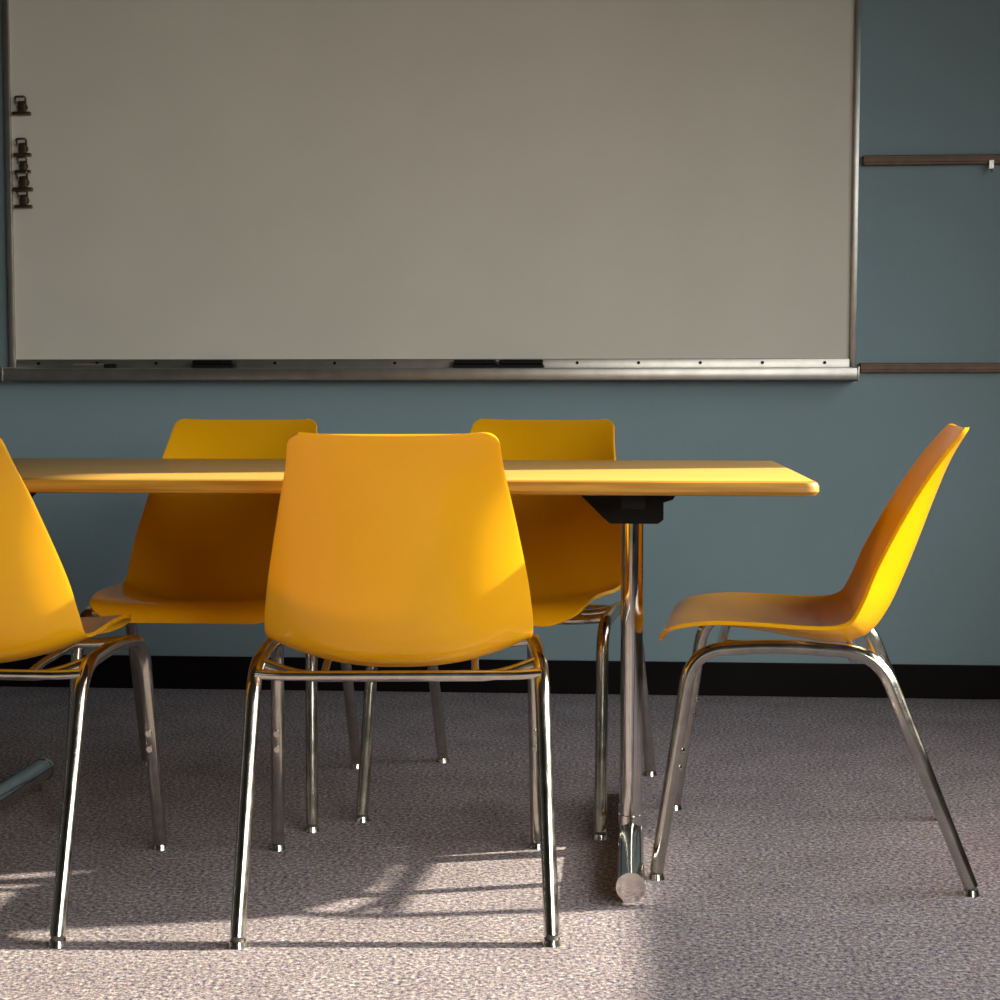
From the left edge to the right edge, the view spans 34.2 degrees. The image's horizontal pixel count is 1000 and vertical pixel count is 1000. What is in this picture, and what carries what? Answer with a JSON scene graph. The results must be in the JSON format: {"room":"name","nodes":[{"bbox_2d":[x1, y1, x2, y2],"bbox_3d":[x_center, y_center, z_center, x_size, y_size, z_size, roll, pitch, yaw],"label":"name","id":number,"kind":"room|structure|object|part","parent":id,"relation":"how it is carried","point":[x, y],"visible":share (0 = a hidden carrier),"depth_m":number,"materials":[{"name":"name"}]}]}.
{"room":"classroom","nodes":[
{"label":"classroom","id":0,"kind":"room"},
{"bbox_2d":[0,686,999,999],"bbox_3d":[-0.866,0.855,1.294,6.000,0.100,7.440,0,4,4],"label":"floor","id":1,"kind":"structure","parent":0,"point":[808,857],"depth_m":3.10,"materials":[{"name":"carpet"}]},
{"bbox_2d":[0,438,168,948],"bbox_3d":[-0.936,0.284,2.885,0.536,0.824,0.587,0,4,5],"label":"chair","id":2,"kind":"object","parent":1,"relation":"on","point":[39,614],"visible":1,"depth_m":2.73,"materials":[{"name":"yellow plastic"}]},
{"bbox_3d":[-0.690,0.475,2.876,0.042,0.443,0.587,0,4,5],"label":"leg frame","id":3,"kind":"part","parent":2,"relation":"part of","materials":[{"name":"silver metal"}]},
{"bbox_2d":[64,418,359,832],"bbox_3d":[-0.611,0.238,3.561,0.536,0.824,0.587,0,4,4],"label":"chair","id":4,"kind":"object","parent":1,"relation":"on","point":[196,558],"visible":0.65,"depth_m":3.70,"materials":[{"name":"yellow plastic"}]},
{"bbox_3d":[-0.857,0.427,3.592,0.042,0.443,0.587,0,4,4],"label":"leg frame","id":5,"kind":"part","parent":4,"relation":"part of","materials":[{"name":"silver metal"}]},
{"bbox_3d":[-0.364,0.429,3.555,0.042,0.443,0.587,0,4,4],"label":"leg frame","id":6,"kind":"part","parent":4,"relation":"part of","materials":[{"name":"silver metal"}]},
{"bbox_2d":[228,432,561,949],"bbox_3d":[-0.174,0.285,2.863,0.536,0.824,0.587,0,4,-1],"label":"chair","id":7,"kind":"object","parent":1,"relation":"on","point":[389,550],"visible":1,"depth_m":2.68,"materials":[{"name":"yellow plastic"}]},
{"bbox_3d":[-0.421,0.476,2.871,0.042,0.443,0.587,0,4,-1],"label":"leg frame","id":8,"kind":"part","parent":7,"relation":"part of","materials":[{"name":"silver metal"}]},
{"bbox_3d":[0.073,0.475,2.881,0.042,0.443,0.587,0,4,-1],"label":"leg frame","id":9,"kind":"part","parent":7,"relation":"part of","materials":[{"name":"silver metal"}]},
{"bbox_2d":[0,458,818,901],"bbox_3d":[-0.338,0.303,3.256,1.830,0.735,0.855,0,4,4],"label":"conference table","id":10,"kind":"object","parent":1,"relation":"on","point":[632,494],"visible":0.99,"depth_m":3.06,"materials":[{"name":"yellow wood"}]},
{"bbox_2d":[354,418,656,840],"bbox_3d":[0.031,0.239,3.544,0.536,0.824,0.587,1,4,15],"label":"chair","id":11,"kind":"object","parent":1,"relation":"on","point":[572,554],"visible":0.43,"depth_m":3.65,"materials":[{"name":"yellow plastic"}]},
{"bbox_3d":[-0.207,0.425,3.622,0.042,0.443,0.587,1,4,15],"label":"leg frame","id":12,"kind":"part","parent":11,"relation":"part of","materials":[{"name":"silver metal"}]},
{"bbox_3d":[0.269,0.434,3.491,0.042,0.443,0.587,1,4,15],"label":"leg frame","id":13,"kind":"part","parent":11,"relation":"part of","materials":[{"name":"silver metal"}]},
{"bbox_2d":[648,424,979,896],"bbox_3d":[0.603,0.267,3.145,0.587,0.824,0.536,1,4,10],"label":"chair","id":14,"kind":"object","parent":1,"relation":"on","point":[849,614],"visible":1,"depth_m":2.96,"materials":[{"name":"yellow plastic"}]},
{"bbox_3d":[0.645,0.440,3.400,0.587,0.443,0.042,1,4,10],"label":"leg frame","id":15,"kind":"part","parent":14,"relation":"part of","materials":[{"name":"silver metal"}]},
{"bbox_3d":[0.560,0.473,2.915,0.587,0.443,0.042,1,4,10],"label":"leg frame","id":16,"kind":"part","parent":14,"relation":"part of","materials":[{"name":"silver metal"}]},
{"bbox_2d":[0,0,999,664],"bbox_3d":[-0.612,-0.813,4.826,5.700,2.750,0.150,0,4,4],"label":"wall","id":17,"kind":"structure","parent":0,"point":[928,268],"depth_m":4.70,"materials":[{"name":"blue paint"}]},
{"bbox_2d":[0,0,860,381],"bbox_3d":[-0.220,-1.005,4.663,2.474,1.328,0.092,0,4,4],"label":"whiteboard","id":18,"kind":"object","parent":17,"relation":"attached to","point":[278,189],"visible":0.97,"depth_m":4.70,"materials":[{"name":"plastic"}]},
{"bbox_2d":[12,95,30,115],"bbox_3d":[-1.397,-1.151,4.752,0.055,0.056,0.028,0,4,4],"label":"clip","id":19,"kind":"object","parent":18,"relation":"attached to","point":[22,106],"visible":1,"depth_m":4.75,"materials":[{"name":"black metal"}]},
{"bbox_2d":[13,138,31,156],"bbox_3d":[-1.397,-1.031,4.761,0.052,0.053,0.027,0,4,4],"label":"clip","id":20,"kind":"object","parent":18,"relation":"attached to","point":[23,148],"visible":1,"depth_m":4.76,"materials":[{"name":"black metal"}]},
{"bbox_2d":[13,171,32,191],"bbox_3d":[-1.397,-0.933,4.766,0.057,0.058,0.030,0,4,4],"label":"clip","id":21,"kind":"object","parent":18,"relation":"attached to","point":[24,182],"visible":1,"depth_m":4.76,"materials":[{"name":"black metal"}]},
{"bbox_2d":[15,156,30,172],"bbox_3d":[-1.397,-0.981,4.765,0.047,0.048,0.024,0,4,4],"label":"clip","id":22,"kind":"object","parent":18,"relation":"attached to","point":[23,165],"visible":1,"depth_m":4.76,"materials":[{"name":"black metal"}]},
{"bbox_2d":[14,190,32,208],"bbox_3d":[-1.397,-0.881,4.771,0.052,0.053,0.027,0,4,4],"label":"clip","id":23,"kind":"object","parent":18,"relation":"attached to","point":[24,200],"visible":1,"depth_m":4.77,"materials":[{"name":"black metal"}]},
{"bbox_2d":[73,364,116,367],"bbox_3d":[-1.184,-0.390,4.759,0.127,0.018,0.018,0,4,4],"label":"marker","id":24,"kind":"object","parent":18,"relation":"on","point":[74,365],"visible":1,"depth_m":4.75,"materials":[{"name":"plastic"}]},
{"bbox_2d":[191,360,236,367],"bbox_3d":[-0.832,-0.393,4.739,0.125,0.028,0.044,0,4,4],"label":"eraser","id":25,"kind":"object","parent":18,"relation":"on","point":[196,363],"visible":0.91,"depth_m":4.72,"materials":[{"name":"black plastic"}]},
{"bbox_2d":[0,366,859,381],"bbox_3d":[-0.220,-0.363,4.706,2.474,0.042,0.092,0,4,4],"label":"marker tray","id":26,"kind":"object","parent":18,"relation":"on","point":[7,374],"depth_m":4.67,"materials":[{"name":"metal"}]},
{"bbox_2d":[453,360,496,367],"bbox_3d":[-0.071,-0.390,4.686,0.125,0.028,0.044,0,4,4],"label":"eraser","id":27,"kind":"object","parent":18,"relation":"on","point":[458,363],"visible":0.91,"depth_m":4.67,"materials":[{"name":"black plastic"}]},
{"bbox_2d":[498,360,543,367],"bbox_3d":[0.061,-0.389,4.676,0.130,0.028,0.044,0,4,4],"label":"eraser","id":28,"kind":"object","parent":18,"relation":"on","point":[503,363],"visible":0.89,"depth_m":4.66,"materials":[{"name":"black plastic"}]},
{"bbox_2d":[0,654,999,698],"bbox_3d":[-0.618,0.516,4.835,5.700,0.098,0.012,0,4,4],"label":"baseboard","id":29,"kind":"structure","parent":17,"relation":"attached to","point":[169,672],"depth_m":4.76,"materials":[{"name":"black rubber"}]},
{"bbox_2d":[859,363,999,372],"bbox_3d":[1.627,-0.375,4.610,1.200,0.028,0.026,0,4,4],"label":"rail","id":30,"kind":"object","parent":17,"relation":"attached to","point":[864,367],"visible":0.88,"depth_m":4.63,"materials":[{"name":"brown wood"}]},
{"bbox_2d":[862,154,999,165],"bbox_3d":[1.627,-0.959,4.571,1.200,0.028,0.026,0,4,4],"label":"rail","id":31,"kind":"object","parent":17,"relation":"attached to","point":[953,159],"visible":1,"depth_m":4.59,"materials":[{"name":"brown wood"}]},
{"bbox_2d":[989,160,993,171],"bbox_3d":[1.381,-0.938,4.568,0.014,0.036,0.016,0,4,4],"label":"hook","id":32,"kind":"object","parent":31,"relation":"attached to","point":[991,162],"visible":1,"depth_m":4.57,"materials":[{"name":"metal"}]}
]}

